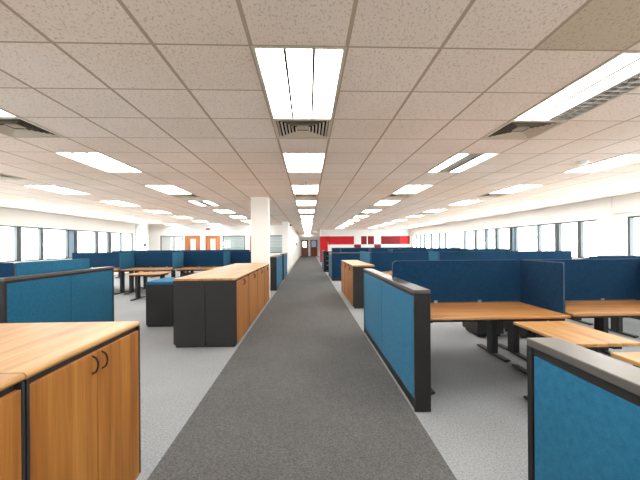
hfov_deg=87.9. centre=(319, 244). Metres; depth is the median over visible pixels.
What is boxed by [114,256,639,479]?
floor
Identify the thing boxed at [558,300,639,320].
office desk
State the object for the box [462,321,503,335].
drawer pedestal
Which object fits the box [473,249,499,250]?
screen
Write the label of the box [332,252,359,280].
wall
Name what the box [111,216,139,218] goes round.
ceiling light
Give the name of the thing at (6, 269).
screen
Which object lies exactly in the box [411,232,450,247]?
window
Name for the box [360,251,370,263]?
screen
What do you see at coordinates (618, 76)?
ceiling light
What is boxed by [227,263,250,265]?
storage cabinet
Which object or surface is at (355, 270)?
storage cabinet
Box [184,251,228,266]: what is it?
screen
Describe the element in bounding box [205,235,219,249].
door
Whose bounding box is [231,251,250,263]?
screen
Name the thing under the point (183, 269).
office desk
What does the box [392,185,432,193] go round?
ceiling light
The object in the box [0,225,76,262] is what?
window
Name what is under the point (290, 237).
wall
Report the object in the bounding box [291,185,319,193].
ceiling light
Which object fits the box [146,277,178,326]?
storage box
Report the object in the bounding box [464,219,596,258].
window
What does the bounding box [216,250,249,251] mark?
screen
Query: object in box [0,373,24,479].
storage cabinet
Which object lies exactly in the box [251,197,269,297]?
pillar
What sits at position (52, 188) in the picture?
ceiling light
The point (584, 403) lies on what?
partition
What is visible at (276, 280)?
partition
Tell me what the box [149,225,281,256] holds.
wall
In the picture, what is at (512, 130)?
ceiling vent
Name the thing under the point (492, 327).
office desk
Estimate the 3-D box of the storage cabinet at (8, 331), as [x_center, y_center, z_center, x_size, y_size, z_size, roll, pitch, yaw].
[-1.717,0.935,1.569,0.452,0.946,0.803,0,0,-2]
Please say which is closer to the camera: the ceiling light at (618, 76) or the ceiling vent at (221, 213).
the ceiling light at (618, 76)
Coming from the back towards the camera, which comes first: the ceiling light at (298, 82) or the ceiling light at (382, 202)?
the ceiling light at (382, 202)
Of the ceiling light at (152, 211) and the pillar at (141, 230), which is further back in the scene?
the pillar at (141, 230)
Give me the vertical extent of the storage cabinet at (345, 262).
0.946 m
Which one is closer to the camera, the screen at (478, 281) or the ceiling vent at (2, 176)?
the screen at (478, 281)
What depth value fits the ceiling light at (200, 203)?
9.85 m
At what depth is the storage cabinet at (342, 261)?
9.50 m
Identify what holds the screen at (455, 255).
attached to the office desk
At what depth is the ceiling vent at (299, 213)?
13.44 m
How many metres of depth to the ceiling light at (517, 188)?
7.67 m
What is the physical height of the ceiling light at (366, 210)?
0.096 m
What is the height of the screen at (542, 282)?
0.515 m
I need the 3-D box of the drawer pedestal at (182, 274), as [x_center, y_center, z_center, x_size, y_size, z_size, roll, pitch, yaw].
[-3.901,1.136,9.963,0.400,0.578,0.506,0,0,-2]
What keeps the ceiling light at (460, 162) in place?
attached to the ceiling
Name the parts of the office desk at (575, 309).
under frame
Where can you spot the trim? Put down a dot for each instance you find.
(330, 247)
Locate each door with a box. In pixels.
[185,236,199,249]
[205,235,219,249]
[301,240,307,255]
[310,240,316,255]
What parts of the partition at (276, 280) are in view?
post, fabric panel, fabric panel, post, fabric panel, fabric panel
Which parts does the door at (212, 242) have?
vision panel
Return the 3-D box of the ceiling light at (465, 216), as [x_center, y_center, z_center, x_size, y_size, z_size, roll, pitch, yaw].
[6.613,-1.333,14.927,0.600,0.096,1.200,0,0,-2]
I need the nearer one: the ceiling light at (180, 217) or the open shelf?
the ceiling light at (180, 217)
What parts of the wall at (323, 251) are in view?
post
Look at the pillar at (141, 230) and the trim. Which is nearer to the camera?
the pillar at (141, 230)
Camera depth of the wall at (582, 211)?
12.14 m
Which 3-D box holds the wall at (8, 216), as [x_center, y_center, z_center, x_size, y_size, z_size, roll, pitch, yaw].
[-10.314,-0.038,19.043,0.250,3.020,45.200,0,0,-2]
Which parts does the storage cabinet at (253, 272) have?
door, door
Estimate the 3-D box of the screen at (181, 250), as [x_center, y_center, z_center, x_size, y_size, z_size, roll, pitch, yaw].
[-5.376,0.478,14.687,1.496,0.510,0.044,0,0,-2]
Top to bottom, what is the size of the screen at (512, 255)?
0.510 m
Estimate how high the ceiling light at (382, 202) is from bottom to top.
0.096 m
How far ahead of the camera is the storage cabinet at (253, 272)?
6.00 m
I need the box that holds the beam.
[612,193,639,212]
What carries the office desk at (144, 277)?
on the floor
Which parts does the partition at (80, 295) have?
post, fabric panel, rail, fabric panel, post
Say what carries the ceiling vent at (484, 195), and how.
in the ceiling
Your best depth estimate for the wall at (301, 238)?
41.98 m
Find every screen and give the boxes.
[0,263,14,277]
[15,258,89,275]
[72,252,126,267]
[112,250,146,251]
[120,252,134,270]
[135,252,172,267]
[147,250,180,251]
[172,252,183,269]
[181,250,215,251]
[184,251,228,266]
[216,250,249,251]
[223,252,230,265]
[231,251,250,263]
[333,248,346,252]
[342,248,368,251]
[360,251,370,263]
[371,248,396,251]
[371,252,428,271]
[389,249,425,251]
[392,260,520,302]
[427,251,438,259]
[433,249,462,251]
[439,251,507,259]
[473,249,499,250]
[508,251,571,260]
[520,260,564,313]
[531,259,639,300]
[588,256,639,258]
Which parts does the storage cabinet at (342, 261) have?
door, door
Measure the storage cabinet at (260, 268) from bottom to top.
0.946 m
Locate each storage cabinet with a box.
[0,321,140,479]
[0,322,66,343]
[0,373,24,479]
[173,273,219,347]
[199,269,232,272]
[205,272,248,346]
[215,266,241,268]
[223,268,257,326]
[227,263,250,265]
[236,265,263,313]
[245,263,268,305]
[341,260,358,294]
[344,261,365,298]
[348,263,374,307]
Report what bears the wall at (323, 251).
on the floor
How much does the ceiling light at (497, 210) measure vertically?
0.096 m
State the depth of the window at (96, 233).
15.88 m
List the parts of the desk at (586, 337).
under frame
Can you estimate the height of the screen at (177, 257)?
0.515 m
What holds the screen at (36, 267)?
attached to the office desk
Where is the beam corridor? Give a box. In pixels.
[298,234,319,236]
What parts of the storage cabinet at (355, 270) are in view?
door, door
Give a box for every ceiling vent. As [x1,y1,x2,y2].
[0,117,65,137]
[0,173,26,179]
[168,194,200,197]
[221,213,238,214]
[272,119,332,138]
[294,194,317,197]
[299,213,313,214]
[386,194,414,197]
[477,194,508,196]
[480,120,568,139]
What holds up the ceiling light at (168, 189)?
attached to the ceiling
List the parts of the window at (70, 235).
glass pane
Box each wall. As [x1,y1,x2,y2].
[0,207,148,274]
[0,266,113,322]
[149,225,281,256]
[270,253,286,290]
[282,222,299,271]
[300,237,319,255]
[320,229,409,250]
[322,250,325,271]
[328,252,331,279]
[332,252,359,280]
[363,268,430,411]
[410,200,639,258]
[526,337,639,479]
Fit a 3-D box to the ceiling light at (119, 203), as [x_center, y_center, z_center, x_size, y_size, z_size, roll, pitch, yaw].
[-5.806,-1.246,9.678,0.600,0.096,1.200,0,0,-2]
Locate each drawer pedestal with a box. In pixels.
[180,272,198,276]
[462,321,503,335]
[504,321,526,337]
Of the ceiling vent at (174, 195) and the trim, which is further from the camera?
the trim
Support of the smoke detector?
attached to the ceiling
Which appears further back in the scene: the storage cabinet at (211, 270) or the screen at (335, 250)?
the screen at (335, 250)
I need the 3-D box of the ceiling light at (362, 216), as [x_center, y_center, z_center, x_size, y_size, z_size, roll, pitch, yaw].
[1.817,-1.300,14.755,0.600,0.096,1.200,0,0,-2]
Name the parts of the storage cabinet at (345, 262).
door, door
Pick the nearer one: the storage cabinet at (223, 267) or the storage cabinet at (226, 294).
the storage cabinet at (226, 294)
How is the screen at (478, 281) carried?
attached to the office desk at (491, 311)
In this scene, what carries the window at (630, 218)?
in the wall at (582, 211)
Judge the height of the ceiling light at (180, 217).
0.096 m
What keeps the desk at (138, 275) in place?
on the floor
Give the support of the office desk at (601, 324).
on the floor
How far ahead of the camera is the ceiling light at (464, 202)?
10.05 m
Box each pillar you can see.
[135,224,148,271]
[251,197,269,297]
[597,197,615,255]
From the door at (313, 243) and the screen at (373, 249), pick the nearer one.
the screen at (373, 249)
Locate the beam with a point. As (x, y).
(630, 202)
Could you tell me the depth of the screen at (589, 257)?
5.57 m
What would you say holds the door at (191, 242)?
in the wall at (155, 231)
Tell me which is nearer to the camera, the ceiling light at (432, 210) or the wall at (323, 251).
the ceiling light at (432, 210)
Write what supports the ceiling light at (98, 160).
attached to the ceiling
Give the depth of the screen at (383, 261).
8.17 m
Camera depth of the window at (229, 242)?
20.07 m
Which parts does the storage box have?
trim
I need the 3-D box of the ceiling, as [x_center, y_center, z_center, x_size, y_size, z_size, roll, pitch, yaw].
[-1.282,-1.236,19.467,17.850,0.001,45.000,0,0,-2]
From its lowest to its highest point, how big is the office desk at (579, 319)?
0.726 m
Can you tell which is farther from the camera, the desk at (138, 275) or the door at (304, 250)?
the door at (304, 250)
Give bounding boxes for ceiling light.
[0,108,19,117]
[7,201,57,206]
[22,185,87,194]
[52,152,142,171]
[70,210,107,213]
[99,201,138,205]
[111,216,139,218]
[142,210,172,213]
[144,185,191,193]
[171,216,194,218]
[188,201,218,205]
[213,210,234,212]
[251,45,346,119]
[282,153,325,172]
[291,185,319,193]
[296,200,316,205]
[298,210,314,212]
[353,215,369,217]
[361,209,382,212]
[372,200,401,205]
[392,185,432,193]
[404,215,424,217]
[422,209,448,212]
[426,153,499,172]
[450,200,484,204]
[455,215,478,217]
[481,209,512,212]
[488,185,543,193]
[511,51,639,120]
[523,200,564,204]
[561,154,639,172]
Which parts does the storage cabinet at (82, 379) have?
door, handle, handle, door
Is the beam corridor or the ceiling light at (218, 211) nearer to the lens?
the ceiling light at (218, 211)
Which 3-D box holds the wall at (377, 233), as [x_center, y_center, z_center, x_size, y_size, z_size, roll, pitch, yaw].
[3.684,-0.136,27.275,7.380,3.020,0.250,0,0,-2]
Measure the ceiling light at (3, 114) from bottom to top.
0.096 m
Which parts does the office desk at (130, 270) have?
under frame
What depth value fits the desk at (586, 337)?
2.61 m
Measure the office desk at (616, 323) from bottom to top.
0.726 m
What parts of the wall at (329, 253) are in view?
fabric panel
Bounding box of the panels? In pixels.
[320,236,409,261]
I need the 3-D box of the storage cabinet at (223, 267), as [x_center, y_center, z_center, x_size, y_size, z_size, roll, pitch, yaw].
[-1.900,0.936,6.981,0.458,0.946,0.962,0,0,-2]
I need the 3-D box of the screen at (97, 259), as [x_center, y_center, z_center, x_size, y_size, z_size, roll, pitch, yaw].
[-6.778,0.487,10.384,1.881,0.510,0.044,0,0,-2]
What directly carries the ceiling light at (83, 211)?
attached to the ceiling
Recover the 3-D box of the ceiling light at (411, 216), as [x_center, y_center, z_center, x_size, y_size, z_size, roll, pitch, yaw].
[4.215,-1.317,14.841,0.600,0.096,1.200,0,0,-2]
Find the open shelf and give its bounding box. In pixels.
[326,251,331,271]
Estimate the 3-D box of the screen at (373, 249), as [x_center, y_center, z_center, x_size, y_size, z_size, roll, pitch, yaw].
[3.181,0.418,16.725,1.421,0.510,0.044,0,0,-2]
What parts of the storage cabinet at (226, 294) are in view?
door, door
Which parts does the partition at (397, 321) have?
fabric panel, rail, fabric panel, post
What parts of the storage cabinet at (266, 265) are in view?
door, door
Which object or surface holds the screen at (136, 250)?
attached to the office desk
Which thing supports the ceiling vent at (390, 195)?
in the ceiling
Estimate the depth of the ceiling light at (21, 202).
9.59 m
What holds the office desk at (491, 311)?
on the floor
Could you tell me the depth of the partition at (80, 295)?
4.41 m
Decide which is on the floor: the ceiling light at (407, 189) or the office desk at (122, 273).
the office desk at (122, 273)
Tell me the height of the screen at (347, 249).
0.510 m
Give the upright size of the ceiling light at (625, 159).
0.096 m
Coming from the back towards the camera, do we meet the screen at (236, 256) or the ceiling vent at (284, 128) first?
the screen at (236, 256)
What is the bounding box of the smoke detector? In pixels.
[577,160,588,164]
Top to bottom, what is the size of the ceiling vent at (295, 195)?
0.348 m
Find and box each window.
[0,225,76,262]
[76,230,132,252]
[160,236,182,249]
[223,236,244,249]
[270,235,281,252]
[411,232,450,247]
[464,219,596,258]
[628,216,639,255]
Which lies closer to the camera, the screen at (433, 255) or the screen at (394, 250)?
the screen at (433, 255)
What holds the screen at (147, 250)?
attached to the office desk
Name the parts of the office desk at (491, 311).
under frame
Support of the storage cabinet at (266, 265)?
on the floor
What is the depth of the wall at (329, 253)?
13.77 m
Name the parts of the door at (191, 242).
vision panel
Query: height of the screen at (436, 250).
0.510 m
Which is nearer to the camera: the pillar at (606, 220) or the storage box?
the storage box
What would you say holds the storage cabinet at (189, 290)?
on the floor
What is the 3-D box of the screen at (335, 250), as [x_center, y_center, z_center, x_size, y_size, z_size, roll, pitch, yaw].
[1.474,0.430,21.066,1.421,0.510,0.044,0,0,-2]
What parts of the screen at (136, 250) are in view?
fabric panel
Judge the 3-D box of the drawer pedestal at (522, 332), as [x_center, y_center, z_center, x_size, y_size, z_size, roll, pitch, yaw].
[3.126,1.087,5.118,0.400,0.578,0.506,0,0,-2]
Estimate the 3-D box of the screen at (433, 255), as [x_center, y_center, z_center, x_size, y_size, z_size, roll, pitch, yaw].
[2.935,0.422,8.650,0.028,0.515,0.762,0,0,-2]
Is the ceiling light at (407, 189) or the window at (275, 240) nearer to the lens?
the ceiling light at (407, 189)
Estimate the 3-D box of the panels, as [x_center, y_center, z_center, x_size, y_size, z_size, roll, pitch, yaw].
[3.688,0.324,27.265,7.380,2.100,0.270,0,0,-2]
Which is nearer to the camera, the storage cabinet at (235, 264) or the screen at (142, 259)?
the storage cabinet at (235, 264)
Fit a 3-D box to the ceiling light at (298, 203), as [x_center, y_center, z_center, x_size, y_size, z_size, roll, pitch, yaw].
[-0.410,-1.284,9.872,0.600,0.096,1.200,0,0,-2]
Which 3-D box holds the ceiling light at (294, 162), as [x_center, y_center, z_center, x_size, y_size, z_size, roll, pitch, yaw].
[-0.238,-1.285,5.075,0.600,0.096,1.200,0,0,-2]
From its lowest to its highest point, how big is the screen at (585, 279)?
0.510 m
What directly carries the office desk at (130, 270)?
on the floor
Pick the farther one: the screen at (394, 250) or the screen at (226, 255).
the screen at (394, 250)
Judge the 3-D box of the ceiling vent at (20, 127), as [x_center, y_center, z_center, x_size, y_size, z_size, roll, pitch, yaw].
[-3.183,-1.389,3.469,0.600,0.348,0.600,0,0,-2]
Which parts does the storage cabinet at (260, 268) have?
door, door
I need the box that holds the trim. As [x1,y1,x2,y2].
[328,244,400,249]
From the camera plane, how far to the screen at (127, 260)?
9.99 m
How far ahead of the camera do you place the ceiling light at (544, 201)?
10.17 m
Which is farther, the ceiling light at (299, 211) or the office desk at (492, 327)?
the ceiling light at (299, 211)
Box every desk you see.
[114,268,128,294]
[121,267,174,294]
[126,272,171,300]
[137,267,185,289]
[174,267,218,273]
[430,301,516,361]
[430,302,570,394]
[498,300,635,360]
[513,321,639,400]
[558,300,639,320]
[567,300,639,324]
[609,318,638,337]
[610,352,639,367]
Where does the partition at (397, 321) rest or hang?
on the floor
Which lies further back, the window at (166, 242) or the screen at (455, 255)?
the window at (166, 242)
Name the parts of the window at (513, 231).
glass pane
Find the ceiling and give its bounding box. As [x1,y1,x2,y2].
[0,0,639,233]
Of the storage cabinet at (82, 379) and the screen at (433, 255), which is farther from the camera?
the screen at (433, 255)
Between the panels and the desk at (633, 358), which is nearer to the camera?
the desk at (633, 358)
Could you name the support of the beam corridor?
attached to the ceiling

